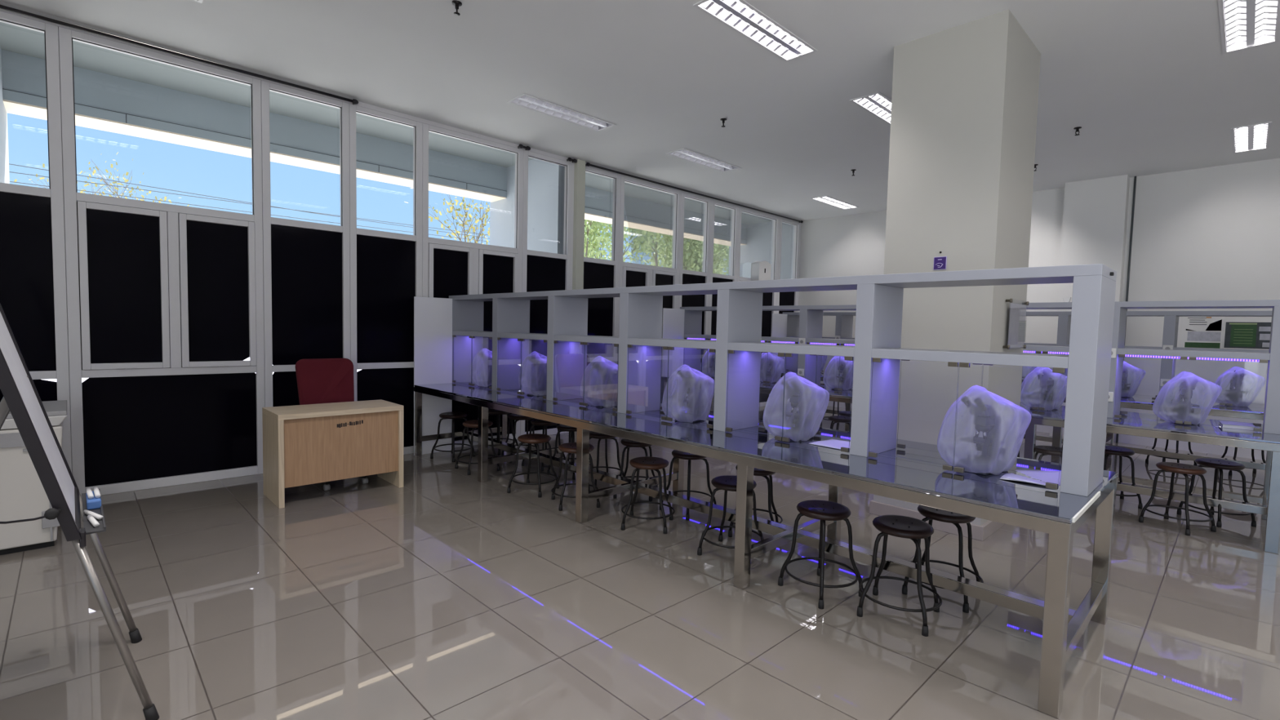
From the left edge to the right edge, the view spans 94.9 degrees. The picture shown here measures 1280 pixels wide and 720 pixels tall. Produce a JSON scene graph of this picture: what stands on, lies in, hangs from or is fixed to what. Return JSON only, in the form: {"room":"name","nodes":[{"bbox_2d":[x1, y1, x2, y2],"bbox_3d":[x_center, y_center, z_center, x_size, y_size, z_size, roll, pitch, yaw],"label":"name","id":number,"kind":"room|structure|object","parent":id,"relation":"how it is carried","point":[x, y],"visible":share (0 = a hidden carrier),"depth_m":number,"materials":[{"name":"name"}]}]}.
{"room":"laboratory","nodes":[
{"label":"laboratory","id":0,"kind":"room"},
{"bbox_2d":[0,8,801,223],"bbox_3d":[-2.172,-0.833,7.080,15.160,3.780,0.140,-2,4,-44],"label":"wall","id":1,"kind":"structure","parent":0,"point":[360,104],"depth_m":6.30,"materials":[{"name":"paint"}]},
{"bbox_2d":[0,11,71,471],"bbox_3d":[-4.885,-0.726,4.431,0.788,3.735,0.095,-2,4,-44],"label":"window","id":2,"kind":"structure","parent":1,"relation":"in","point":[33,294],"depth_m":4.58,"materials":[{"name":"paint"}]},
{"bbox_2d":[58,26,265,496],"bbox_3d":[-4.102,-0.748,5.162,1.349,3.735,0.135,-2,4,-44],"label":"window","id":3,"kind":"structure","parent":1,"relation":"in","point":[165,302],"depth_m":5.11,"materials":[{"name":"glass"}]},
{"bbox_2d":[0,4,358,104],"bbox_3d":[-4.714,-2.597,4.321,5.010,0.052,0.087,-2,4,-44],"label":"curtain rod","id":4,"kind":"object","parent":1,"relation":"attached to","point":[354,101],"visible":1,"depth_m":4.96,"materials":[{"name":"black"}]},
{"bbox_2d":[261,80,350,407],"bbox_3d":[-3.350,-0.773,5.917,0.778,3.735,0.095,-2,4,-44],"label":"window","id":5,"kind":"structure","parent":1,"relation":"in","point":[306,265],"depth_m":5.87,"materials":[{"name":"paint"}]},
{"bbox_2d":[349,103,422,454],"bbox_3d":[-2.791,-0.790,6.458,0.774,3.735,0.095,-2,4,-44],"label":"window","id":6,"kind":"structure","parent":1,"relation":"in","point":[386,267],"depth_m":6.45,"materials":[{"name":"paint"}]},
{"bbox_2d":[422,123,523,447],"bbox_3d":[-2.023,-0.812,7.174,1.322,3.735,0.135,-2,4,-44],"label":"window","id":7,"kind":"structure","parent":1,"relation":"in","point":[449,267],"depth_m":7.14,"materials":[{"name":"paint"}]},
{"bbox_2d":[520,150,574,435],"bbox_3d":[-1.268,-0.837,7.932,0.814,3.735,0.095,-2,4,-44],"label":"window","id":8,"kind":"structure","parent":1,"relation":"in","point":[542,271],"depth_m":7.88,"materials":[{"name":"paint"}]},
{"bbox_2d":[583,166,621,395],"bbox_3d":[-0.615,-0.857,8.565,0.723,3.735,0.095,-2,4,-44],"label":"window","id":9,"kind":"structure","parent":1,"relation":"in","point":[602,313],"depth_m":8.64,"materials":[{"name":"glass"}]},
{"bbox_2d":[617,175,681,387],"bbox_3d":[0.141,-0.879,9.268,1.338,3.735,0.135,-2,4,-44],"label":"window","id":10,"kind":"structure","parent":1,"relation":"in","point":[652,212],"depth_m":9.26,"materials":[{"name":"glass"}]},
{"bbox_2d":[585,162,803,222],"bbox_3d":[1.292,-2.782,10.133,5.690,0.052,0.087,-2,4,-44],"label":"curtain rod","id":11,"kind":"object","parent":1,"relation":"attached to","point":[588,164],"visible":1,"depth_m":9.52,"materials":[{"name":"black metal"}]},
{"bbox_2d":[678,191,711,409],"bbox_3d":[0.891,-0.904,10.021,0.783,3.735,0.095,-2,4,-44],"label":"window","id":12,"kind":"structure","parent":1,"relation":"in","point":[695,211],"depth_m":10.05,"materials":[{"name":"glass"}]},
{"bbox_2d":[706,200,738,410],"bbox_3d":[1.453,-0.921,10.566,0.778,3.735,0.095,-2,4,-44],"label":"window","id":13,"kind":"structure","parent":1,"relation":"in","point":[725,216],"depth_m":10.52,"materials":[{"name":"glass"}]},
{"bbox_2d":[737,206,779,406],"bbox_3d":[2.230,-0.943,11.290,1.343,3.735,0.135,-2,4,-44],"label":"window","id":14,"kind":"structure","parent":1,"relation":"in","point":[758,233],"depth_m":11.41,"materials":[{"name":"glass"}]},
{"bbox_2d":[751,261,771,280],"bbox_3d":[2.294,-1.604,11.127,0.396,0.531,0.184,-2,4,-44],"label":"wall speaker","id":15,"kind":"object","parent":14,"relation":"attached to","point":[762,270],"visible":0.78,"depth_m":11.02,"materials":[{"name":"white plastic"}]},
{"bbox_2d":[776,217,801,403],"bbox_3d":[2.992,-0.968,12.055,0.813,3.735,0.095,-2,4,-44],"label":"window","id":16,"kind":"structure","parent":1,"relation":"in","point":[789,240],"depth_m":12.09,"materials":[{"name":"paint"}]},
{"bbox_2d":[572,159,585,289],"bbox_3d":[-0.916,-0.870,8.254,0.140,3.780,0.200,-2,4,-44],"label":"pillar","id":17,"kind":"structure","parent":0,"point":[580,166],"depth_m":8.12,"materials":[{"name":"white paint"}]},
{"bbox_2d":[0,402,1279,719],"bbox_3d":[2.365,1.469,2.493,15.400,0.100,13.320,-2,4,-44],"label":"floor","id":18,"kind":"structure","parent":0,"point":[446,593],"depth_m":3.11,"materials":[{"name":"tile"}]},
{"bbox_2d":[0,400,67,555],"bbox_3d":[-4.378,0.762,3.550,1.332,0.885,0.666,-2,4,-44],"label":"base cabinet","id":19,"kind":"object","parent":18,"relation":"on","point":[23,495],"visible":0.77,"depth_m":3.66,"materials":[{"name":"white laminate"}]},
{"bbox_2d":[0,303,159,719],"bbox_3d":[-2.323,0.391,2.097,0.851,1.890,0.818,-2,4,-44],"label":"easel","id":20,"kind":"object","parent":18,"relation":"on","point":[21,397],"visible":0.98,"depth_m":2.10,"materials":[{"name":"black"}]},
{"bbox_2d":[81,493,106,534],"bbox_3d":[-2.153,0.593,2.311,0.057,0.006,0.640,-2,4,-44],"label":"marker tray","id":21,"kind":"object","parent":20,"relation":"on","point":[90,529],"depth_m":2.18,"materials":[{"name":"grey plastic"}]},
{"bbox_2d":[295,358,368,490],"bbox_3d":[-2.838,0.566,5.462,0.603,1.134,0.573,4,4,42],"label":"office chair","id":22,"kind":"object","parent":18,"relation":"on","point":[319,380],"visible":0.34,"depth_m":5.55,"materials":[{"name":"red fabric"}]},
{"bbox_2d":[262,399,403,508],"bbox_3d":[-2.682,0.780,5.169,0.990,0.747,0.530,-2,4,-44],"label":"desk","id":23,"kind":"object","parent":18,"relation":"on","point":[307,444],"visible":1,"depth_m":4.95,"materials":[{"name":"brown wood"}]},
{"bbox_2d":[430,411,475,462],"bbox_3d":[-2.086,0.843,6.554,0.410,0.495,0.410,3,4,26],"label":"stool","id":24,"kind":"object","parent":18,"relation":"on","point":[454,415],"visible":0.97,"depth_m":6.49,"materials":[{"name":"black metal"}]},
{"bbox_2d":[454,419,500,475],"bbox_3d":[-1.670,0.881,6.040,0.410,0.495,0.410,-1,4,-39],"label":"stool","id":25,"kind":"object","parent":18,"relation":"on","point":[473,424],"visible":0.64,"depth_m":6.01,"materials":[{"name":"black metal"}]},
{"bbox_2d":[477,408,518,455],"bbox_3d":[-1.670,0.832,6.929,0.410,0.495,0.410,3,4,29],"label":"stool","id":26,"kind":"object","parent":18,"relation":"on","point":[491,411],"visible":0.45,"depth_m":6.80,"materials":[{"name":"black metal"}]},
{"bbox_2d":[501,413,537,462],"bbox_3d":[-1.336,0.859,6.585,0.410,0.495,0.410,0,4,-29],"label":"stool","id":27,"kind":"object","parent":18,"relation":"on","point":[512,416],"visible":0.48,"depth_m":6.51,"materials":[{"name":"black metal"}]},
{"bbox_2d":[506,433,559,497],"bbox_3d":[-0.961,0.938,5.323,0.410,0.495,0.410,3,3,21],"label":"stool","id":28,"kind":"object","parent":18,"relation":"on","point":[535,438],"visible":0.97,"depth_m":5.25,"materials":[{"name":"black metal"}]},
{"bbox_2d":[521,418,565,471],"bbox_3d":[-1.016,0.884,6.256,0.410,0.495,0.410,4,4,41],"label":"stool","id":29,"kind":"object","parent":18,"relation":"on","point":[535,421],"visible":0.56,"depth_m":6.16,"materials":[{"name":"black metal"}]},
{"bbox_2d":[546,424,594,479],"bbox_3d":[-0.696,0.908,5.954,0.410,0.495,0.410,3,4,31],"label":"stool","id":30,"kind":"object","parent":18,"relation":"on","point":[561,428],"visible":0.38,"depth_m":5.87,"materials":[{"name":"black metal"}]},
{"bbox_2d":[551,442,599,511],"bbox_3d":[-0.542,0.967,4.963,0.410,0.495,0.410,0,3,-19],"label":"stool","id":31,"kind":"object","parent":18,"relation":"on","point":[570,448],"visible":0.66,"depth_m":4.88,"materials":[{"name":"black metal"}]},
{"bbox_2d":[589,431,623,489],"bbox_3d":[-0.362,0.935,5.610,0.410,0.495,0.410,-1,4,-34],"label":"stool","id":32,"kind":"object","parent":18,"relation":"on","point":[599,436],"visible":0.53,"depth_m":5.54,"materials":[{"name":"black metal"}]},
{"bbox_2d":[613,438,658,501],"bbox_3d":[-0.028,0.962,5.266,0.410,0.495,0.410,2,3,11],"label":"stool","id":33,"kind":"object","parent":18,"relation":"on","point":[628,443],"visible":0.39,"depth_m":5.17,"materials":[{"name":"black metal"}]},
{"bbox_2d":[621,456,675,533],"bbox_3d":[0.065,1.008,4.467,0.410,0.495,0.410,2,3,11],"label":"stool","id":34,"kind":"object","parent":18,"relation":"on","point":[655,464],"visible":1,"depth_m":4.37,"materials":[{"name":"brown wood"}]},
{"bbox_2d":[659,449,716,519],"bbox_3d":[0.403,0.997,4.822,0.410,0.495,0.410,-1,4,-39],"label":"stool","id":35,"kind":"object","parent":18,"relation":"on","point":[677,454],"visible":0.51,"depth_m":4.78,"materials":[{"name":"black metal"}]},
{"bbox_2d":[697,475,764,555],"bbox_3d":[0.622,1.051,3.936,0.410,0.495,0.410,3,4,34],"label":"stool","id":36,"kind":"object","parent":18,"relation":"on","point":[726,482],"visible":0.59,"depth_m":3.90,"materials":[{"name":"black metal"}]},
{"bbox_2d":[728,465,782,537],"bbox_3d":[0.855,1.033,4.356,0.410,0.495,0.410,2,3,16],"label":"stool","id":37,"kind":"object","parent":18,"relation":"on","point":[757,472],"visible":0.37,"depth_m":4.24,"materials":[{"name":"black metal"}]},
{"bbox_2d":[413,380,1118,718],"bbox_3d":[-0.033,0.830,4.864,1.180,0.802,6.076,-2,4,-44],"label":"lab table","id":38,"kind":"object","parent":18,"relation":"on","point":[1028,505],"visible":0.78,"depth_m":3.32,"materials":[{"name":"silver metal"}]},
{"bbox_2d":[477,351,492,386],"bbox_3d":[-1.705,0.101,6.628,0.243,0.387,0.164,-2,4,-44],"label":"microscope","id":39,"kind":"object","parent":38,"relation":"on","point":[488,359],"visible":0.62,"depth_m":6.59,"materials":[{"name":"white plastic"}]},
{"bbox_2d":[527,356,546,395],"bbox_3d":[-1.016,0.156,5.918,0.164,0.387,0.243,4,4,37],"label":"microscope","id":40,"kind":"object","parent":38,"relation":"on","point":[541,368],"visible":0.84,"depth_m":5.89,"materials":[{"name":"white plastic"}]},
{"bbox_2d":[580,355,617,406],"bbox_3d":[-0.316,0.184,5.185,0.344,0.440,0.429,-2,4,-42],"label":"cover","id":41,"kind":"object","parent":38,"relation":"on","point":[615,366],"visible":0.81,"depth_m":5.13,"materials":[{"name":"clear plastic"}]},
{"bbox_2d":[590,362,617,407],"bbox_3d":[-0.316,0.212,5.196,0.243,0.387,0.164,-1,4,-38],"label":"microscope","id":42,"kind":"object","parent":38,"relation":"on","point":[606,374],"visible":0.95,"depth_m":5.18,"materials":[{"name":"white plastic"}]},
{"bbox_2d":[662,364,715,422],"bbox_3d":[0.382,0.247,4.473,0.418,0.425,0.340,4,4,41],"label":"cover","id":43,"kind":"object","parent":38,"relation":"on","point":[704,376],"visible":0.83,"depth_m":4.46,"materials":[{"name":"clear plastic"}]},
{"bbox_2d":[674,370,705,422],"bbox_3d":[0.382,0.268,4.477,0.164,0.387,0.243,3,4,34],"label":"microscope","id":44,"kind":"object","parent":38,"relation":"on","point":[692,387],"visible":0.98,"depth_m":4.46,"materials":[{"name":"white plastic"}]},
{"bbox_2d":[413,263,1116,496],"bbox_3d":[-0.083,0.322,4.819,6.116,1.820,0.853,4,4,44],"label":"shelf unit","id":45,"kind":"object","parent":38,"relation":"on","point":[449,333],"visible":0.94,"depth_m":4.03,"materials":[{"name":"white laminate"}]},
{"bbox_2d":[777,380,813,441],"bbox_3d":[1.014,0.319,3.825,0.164,0.387,0.243,4,4,40],"label":"microscope","id":46,"kind":"object","parent":38,"relation":"on","point":[798,399],"visible":0.98,"depth_m":3.81,"materials":[{"name":"white plastic"}]},
{"bbox_2d":[763,371,829,441],"bbox_3d":[1.008,0.292,3.818,0.418,0.435,0.334,4,4,43],"label":"cover","id":47,"kind":"object","parent":38,"relation":"on","point":[820,411],"visible":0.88,"depth_m":3.77,"materials":[{"name":"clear plastic"}]},
{"bbox_2d":[808,439,850,449],"bbox_3d":[1.224,0.520,3.643,0.261,0.017,0.241,-1,4,-40],"label":"paper sheets","id":48,"kind":"object","parent":38,"relation":"on","point":[833,443],"visible":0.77,"depth_m":3.65,"materials":[{"name":"white paper"}]},
{"bbox_2d":[955,395,1006,475],"bbox_3d":[1.772,0.379,3.045,0.243,0.387,0.164,-1,4,-30],"label":"microscope","id":49,"kind":"object","parent":38,"relation":"on","point":[986,420],"visible":0.93,"depth_m":3.02,"materials":[{"name":"white plastic"}]},
{"bbox_2d":[937,385,1031,475],"bbox_3d":[1.772,0.351,3.033,0.344,0.440,0.429,-1,4,-38],"label":"cover","id":50,"kind":"object","parent":38,"relation":"on","point":[940,444],"visible":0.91,"depth_m":3.00,"materials":[{"name":"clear plastic"}]},
{"bbox_2d":[1000,469,1061,485],"bbox_3d":[1.942,0.567,2.887,0.300,0.049,0.225,-2,4,-44],"label":"paper sheets","id":51,"kind":"object","parent":38,"relation":"on","point":[1053,477],"visible":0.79,"depth_m":2.89,"materials":[{"name":"white paper"}]},
{"bbox_2d":[777,499,863,608],"bbox_3d":[1.051,1.091,3.393,0.410,0.495,0.410,0,4,-29],"label":"stool","id":52,"kind":"object","parent":18,"relation":"on","point":[822,510],"visible":0.99,"depth_m":3.34,"materials":[{"name":"black metal"}]},
{"bbox_2d":[857,515,942,636],"bbox_3d":[1.393,1.113,3.137,0.410,0.495,0.410,4,4,36],"label":"stool","id":53,"kind":"object","parent":18,"relation":"on","point":[899,526],"visible":1,"depth_m":3.10,"materials":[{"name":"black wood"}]},
{"bbox_2d":[902,504,983,613],"bbox_3d":[1.758,1.107,3.397,0.410,0.495,0.410,4,4,41],"label":"stool","id":54,"kind":"object","parent":18,"relation":"on","point":[931,513],"visible":0.54,"depth_m":3.32,"materials":[{"name":"black metal"}]},
{"bbox_2d":[660,373,1279,554],"bbox_3d":[2.826,0.792,6.727,1.180,0.802,6.176,-2,4,-44],"label":"lab table","id":55,"kind":"object","parent":18,"relation":"on","point":[1153,426],"visible":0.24,"depth_m":4.80,"materials":[{"name":"silver metal"}]},
{"bbox_2d":[760,353,777,382],"bbox_3d":[1.743,0.109,7.906,0.164,0.387,0.243,3,4,34],"label":"microscope","id":56,"kind":"object","parent":55,"relation":"on","point":[770,360],"visible":0.98,"depth_m":7.88,"materials":[{"name":"white metal"}]},
{"bbox_2d":[831,357,851,390],"bbox_3d":[2.457,0.166,7.169,0.243,0.387,0.164,-2,4,-44],"label":"microscope","id":57,"kind":"object","parent":55,"relation":"on","point":[843,369],"visible":0.94,"depth_m":7.15,"materials":[{"name":"white metal"}]},
{"bbox_2d":[661,299,1279,434],"bbox_3d":[2.701,0.286,6.620,0.854,1.820,6.160,-2,4,-44],"label":"shelf unit","id":58,"kind":"object","parent":55,"relation":"on","point":[683,322],"visible":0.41,"depth_m":5.39,"materials":[{"name":"white laminate"}]},
{"bbox_2d":[1030,368,1057,410],"bbox_3d":[3.908,0.282,5.674,0.243,0.387,0.164,-1,4,-33],"label":"microscope","id":59,"kind":"object","parent":55,"relation":"on","point":[1046,381],"visible":0.95,"depth_m":5.66,"materials":[{"name":"white metal"}]},
{"bbox_2d":[1020,366,1066,410],"bbox_3d":[3.909,0.262,5.667,0.340,0.425,0.418,-1,4,-39],"label":"cover","id":60,"kind":"object","parent":55,"relation":"on","point":[1023,402],"visible":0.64,"depth_m":5.64,"materials":[{"name":"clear plastic"}]},
{"bbox_2d":[1169,377,1199,425],"bbox_3d":[4.607,0.338,4.953,0.164,0.387,0.243,3,4,34],"label":"microscope","id":61,"kind":"object","parent":55,"relation":"on","point":[1183,403],"visible":0.99,"depth_m":4.93,"materials":[{"name":"white metal"}]},
{"bbox_2d":[1152,371,1222,424],"bbox_3d":[4.601,0.312,4.946,0.418,0.435,0.334,4,4,41],"label":"cover","id":62,"kind":"object","parent":55,"relation":"on","point":[1208,409],"visible":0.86,"depth_m":4.93,"materials":[{"name":"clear plastic"}]},
{"bbox_2d":[1217,420,1255,430],"bbox_3d":[4.856,0.532,4.780,0.190,0.031,0.270,4,4,40],"label":"book","id":63,"kind":"object","parent":55,"relation":"on","point":[1241,425],"visible":0.93,"depth_m":4.72,"materials":[{"name":"white paper"}]},
{"bbox_2d":[767,370,1265,470],"bbox_3d":[4.671,0.753,8.200,1.180,0.802,6.026,-2,4,-44],"label":"lab table","id":64,"kind":"object","parent":18,"relation":"on","point":[1255,411],"visible":0.14,"depth_m":6.62,"materials":[{"name":"silver metal"}]},
{"bbox_2d":[768,311,1272,418],"bbox_3d":[4.553,0.248,8.071,0.854,1.820,6.070,-2,4,-44],"label":"shelf unit","id":65,"kind":"object","parent":64,"relation":"on","point":[786,324],"visible":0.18,"depth_m":7.32,"materials":[{"name":"white laminate"}]},
{"bbox_2d":[1120,364,1131,397],"bbox_3d":[5.806,0.248,7.077,0.243,0.387,0.164,-1,4,-38],"label":"microscope","id":66,"kind":"object","parent":64,"relation":"on","point":[1125,375],"visible":0.44,"depth_m":7.05,"materials":[{"name":"white metal"}]},
{"bbox_2d":[1222,370,1248,406],"bbox_3d":[6.483,0.302,6.380,0.164,0.387,0.243,3,4,34],"label":"microscope","id":67,"kind":"object","parent":64,"relation":"on","point":[1236,382],"visible":0.95,"depth_m":6.36,"materials":[{"name":"white metal"}]},
{"bbox_2d":[1208,366,1266,406],"bbox_3d":[6.483,0.281,6.375,0.418,0.425,0.340,4,4,41],"label":"cover","id":68,"kind":"object","parent":64,"relation":"on","point":[1211,393],"visible":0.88,"depth_m":6.36,"materials":[{"name":"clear plastic"}]},
{"bbox_2d":[1035,445,1062,463],"bbox_3d":[3.712,1.045,5.316,0.410,0.495,0.410,3,4,26],"label":"stool","id":69,"kind":"object","parent":18,"relation":"on","point":[1043,450],"visible":0.36,"depth_m":5.26,"materials":[{"name":"black metal"}]},
{"bbox_2d":[1103,445,1142,509],"bbox_3d":[4.329,1.055,5.384,0.410,0.495,0.410,2,3,16],"label":"stool","id":70,"kind":"object","parent":18,"relation":"on","point":[1109,450],"visible":0.56,"depth_m":5.27,"materials":[{"name":"black metal"}]},
{"bbox_2d":[1145,438,1196,466],"bbox_3d":[6.356,1.011,7.013,0.410,0.495,0.410,0,3,-19],"label":"stool","id":71,"kind":"object","parent":18,"relation":"on","point":[1155,440],"visible":0.18,"depth_m":6.94,"materials":[{"name":"black metal"}]},
{"bbox_2d":[1138,462,1216,535],"bbox_3d":[4.318,1.093,4.707,0.410,0.495,0.410,0,3,-19],"label":"stool","id":72,"kind":"object","parent":18,"relation":"on","point":[1179,468],"visible":1,"depth_m":4.64,"materials":[{"name":"black metal"}]},
{"bbox_2d":[1176,457,1256,527],"bbox_3d":[4.816,1.093,4.897,0.410,0.495,0.410,1,3,-6],"label":"stool","id":73,"kind":"object","parent":18,"relation":"on","point":[1220,464],"visible":0.87,"depth_m":4.80,"materials":[{"name":"black metal"}]},
{"bbox_2d":[0,0,1279,221],"bbox_3d":[2.453,-2.354,2.281,15.400,0.001,13.320,-2,4,-44],"label":"ceiling","id":74,"kind":"structure","parent":0,"point":[1150,87],"depth_m":5.21,"materials":[{"name":"paint"}]},
{"bbox_2d":[506,93,616,131],"bbox_3d":[-0.813,-2.701,6.327,1.222,0.106,0.312,-2,4,-44],"label":"ceiling light","id":75,"kind":"object","parent":74,"relation":"attached to","point":[524,100],"visible":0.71,"depth_m":6.33,"materials":[{"name":"white metal"}]},
{"bbox_2d":[666,148,741,172],"bbox_3d":[0.886,-2.753,7.979,1.222,0.106,0.322,-2,4,-44],"label":"ceiling light","id":76,"kind":"object","parent":74,"relation":"attached to","point":[683,153],"visible":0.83,"depth_m":8.01,"materials":[{"name":"white metal"}]},
{"bbox_2d":[693,0,817,62],"bbox_3d":[0.909,-2.557,4.452,1.202,0.106,0.292,-2,4,-44],"label":"ceiling light","id":77,"kind":"object","parent":74,"relation":"attached to","point":[739,15],"visible":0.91,"depth_m":4.47,"materials":[{"name":"white metal"}]},
{"bbox_2d":[811,195,858,208],"bbox_3d":[3.460,-2.828,10.380,1.182,0.106,0.292,-2,4,-44],"label":"ceiling light","id":78,"kind":"object","parent":74,"relation":"attached to","point":[825,199],"visible":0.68,"depth_m":10.41,"materials":[{"name":"white"}]},
{"bbox_2d":[849,92,891,124],"bbox_3d":[2.598,-2.609,6.085,1.202,0.106,0.292,-2,4,-44],"label":"ceiling light","id":79,"kind":"object","parent":74,"relation":"attached to","point":[879,105],"visible":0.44,"depth_m":5.95,"materials":[{"name":"white"}]},
{"bbox_2d":[1217,0,1279,53],"bbox_3d":[4.303,-2.462,4.134,1.212,0.106,0.307,-2,4,-44],"label":"ceiling light","id":80,"kind":"object","parent":74,"relation":"attached to","point":[1244,24],"visible":1,"depth_m":4.27,"materials":[{"name":"white metal"}]},
{"bbox_2d":[1231,121,1271,153],"bbox_3d":[6.873,-2.540,6.604,1.182,0.106,0.302,-2,4,-44],"label":"ceiling light","id":81,"kind":"object","parent":74,"relation":"attached to","point":[1255,136],"visible":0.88,"depth_m":6.63,"materials":[{"name":"white"}]},
{"bbox_2d":[873,9,1040,525],"bbox_3d":[2.589,-0.599,4.817,0.915,3.780,0.800,-2,4,-44],"label":"column","id":82,"kind":"structure","parent":0,"point":[965,97],"depth_m":4.44,"materials":[{"name":"paint"}]},
{"bbox_2d":[869,499,1004,541],"bbox_3d":[2.549,1.236,4.915,0.958,0.105,0.849,-2,4,-44],"label":"plinth","id":83,"kind":"object","parent":82,"relation":"attached to","point":[983,531],"visible":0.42,"depth_m":4.50,"materials":[{"name":"metal"}]},
{"bbox_2d":[1003,298,1029,349],"bbox_3d":[2.946,-0.278,4.598,0.502,0.381,0.042,-2,4,-44],"label":"acrylic holder","id":84,"kind":"object","parent":82,"relation":"attached to","point":[1017,312],"visible":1,"depth_m":4.59,"materials":[{"name":"clear plastic"}]},
{"bbox_2d":[795,158,1279,460],"bbox_3d":[7.734,-0.636,7.608,0.480,3.780,13.220,-2,4,-44],"label":"wall","id":85,"kind":"structure","parent":0,"point":[1213,233],"depth_m":8.17,"materials":[{"name":"paint"}]},
{"bbox_2d":[1115,176,1136,442],"bbox_3d":[6.921,-0.696,8.360,0.024,3.780,0.029,-2,4,-44],"label":"trim","id":86,"kind":"structure","parent":85,"relation":"attached to","point":[1135,180],"depth_m":8.30,"materials":[{"name":"grey metal"}]},
{"bbox_2d":[1180,316,1224,348],"bbox_3d":[7.486,-0.358,7.821,0.008,0.470,0.400,-2,4,-44],"label":"poster","id":87,"kind":"object","parent":85,"relation":"attached to","point":[1197,331],"visible":0.91,"depth_m":7.81,"materials":[{"name":"white paper"}]},
{"bbox_2d":[1222,320,1271,350],"bbox_3d":[7.813,-0.306,7.483,0.011,0.380,0.535,-2,4,-44],"label":"poster","id":88,"kind":"object","parent":85,"relation":"attached to","point":[1237,335],"visible":0.89,"depth_m":7.52,"materials":[{"name":"green paper"}]},
{"label":"outside","id":89,"kind":"structure","parent":0,"visible":0},
{"bbox_2d":[9,181,604,256],"bbox_3d":[-8.896,-6.702,32.710,57.000,0.377,0.025,-2,4,-44],"label":"power line","id":90,"kind":"object","parent":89,"point":[10,181],"visible":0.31,"depth_m":24.18,"materials":[{"name":"grey"}]},
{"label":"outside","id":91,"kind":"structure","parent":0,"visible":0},
{"bbox_2d":[8,171,623,253],"bbox_3d":[-8.888,-7.051,32.691,57.000,0.477,0.025,-2,4,-44],"label":"power line","id":92,"kind":"object","parent":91,"point":[9,171],"visible":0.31,"depth_m":24.07,"materials":[{"name":"grey"}]},
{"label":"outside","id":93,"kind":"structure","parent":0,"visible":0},
{"bbox_2d":[9,164,628,258],"bbox_3d":[-8.889,-7.026,32.692,57.000,0.827,0.025,-2,4,-44],"label":"power line","id":94,"kind":"object","parent":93,"point":[10,164],"visible":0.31,"depth_m":24.12,"materials":[{"name":"grey"}]},
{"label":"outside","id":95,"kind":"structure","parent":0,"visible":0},
{"bbox_2d":[0,48,506,197],"bbox_3d":[-4.098,-2.684,7.363,5.270,0.445,0.450,-2,4,-44],"label":"beam","id":96,"kind":"structure","parent":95,"point":[20,73],"depth_m":6.50,"materials":[{"name":"grey concrete"}]},
{"bbox_2d":[2,88,505,191],"bbox_3d":[-3.943,-2.496,7.210,5.270,0.095,0.006,-2,4,-44],"label":"joint","id":97,"kind":"object","parent":96,"relation":"attached to","point":[2,88],"visible":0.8,"depth_m":6.47,"materials":[{"name":"grey"}]},
{"bbox_2d":[3,99,506,202],"bbox_3d":[-4.103,-2.454,7.376,5.270,0.015,0.440,-2,4,-44],"label":"beam","id":98,"kind":"structure","parent":96,"relation":"attached to","point":[11,107],"depth_m":6.64,"materials":[{"name":"beige paint"}]},
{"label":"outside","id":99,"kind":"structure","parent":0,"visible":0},
{"bbox_2d":[584,186,625,220],"bbox_3d":[0.180,-2.815,11.504,5.880,0.445,0.450,-2,4,-44],"label":"beam","id":100,"kind":"structure","parent":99,"point":[595,198],"depth_m":10.32,"materials":[{"name":"grey concrete"}]},
{"bbox_2d":[584,212,626,226],"bbox_3d":[0.175,-2.586,11.516,5.880,0.015,0.440,-2,4,-44],"label":"beam","id":101,"kind":"structure","parent":100,"relation":"attached to","point":[588,216],"depth_m":10.61,"materials":[{"name":"beige"}]},
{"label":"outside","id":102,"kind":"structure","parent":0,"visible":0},
{"bbox_2d":[0,46,9,183],"bbox_3d":[-5.797,-0.859,4.956,0.600,3.900,1.840,-2,4,-44],"label":"exterior fin","id":103,"kind":"structure","parent":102,"point":[4,153],"depth_m":5.33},
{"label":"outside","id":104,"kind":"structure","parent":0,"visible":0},
{"bbox_2d":[489,158,564,253],"bbox_3d":[-1.659,-0.986,8.961,0.380,3.900,1.840,-2,4,-44],"label":"column","id":105,"kind":"structure","parent":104,"point":[545,202],"depth_m":8.45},
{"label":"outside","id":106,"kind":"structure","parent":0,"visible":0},
{"bbox_3d":[-17.074,-0.837,39.189,210.000,0.150,240.000,-2,4,-44],"label":"ground","id":107,"kind":"structure","parent":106,"visible":0},
{"bbox_2d":[13,151,189,206],"bbox_3d":[-22.957,-4.596,25.468,4.605,8.640,5.168,1,3,-3],"label":"tree","id":108,"kind":"object","parent":107,"relation":"on","point":[113,192],"visible":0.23,"depth_m":24.42,"materials":[{"name":"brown plant"}]},
{"bbox_2d":[404,187,489,244],"bbox_3d":[-6.186,-3.207,22.201,4.940,6.968,3.742,-2,4,-44],"label":"tree","id":109,"kind":"object","parent":107,"relation":"on","point":[464,205],"visible":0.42,"depth_m":21.63,"materials":[{"name":"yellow plant"}]},
{"bbox_2d":[583,219,631,262],"bbox_3d":[-1.981,-3.225,19.465,4.887,7.525,6.949,4,4,38],"label":"tree","id":110,"kind":"object","parent":107,"relation":"on","point":[593,233],"visible":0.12,"depth_m":19.70,"materials":[{"name":"green plant"}]},
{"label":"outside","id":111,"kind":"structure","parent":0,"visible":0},
{"bbox_2d":[0,22,613,192],"bbox_3d":[-1.642,-3.030,8.791,38.000,0.200,1.780,-2,4,-44],"label":"soffit","id":112,"kind":"structure","parent":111,"point":[13,38],"depth_m":6.25,"materials":[{"name":"grey paint"}]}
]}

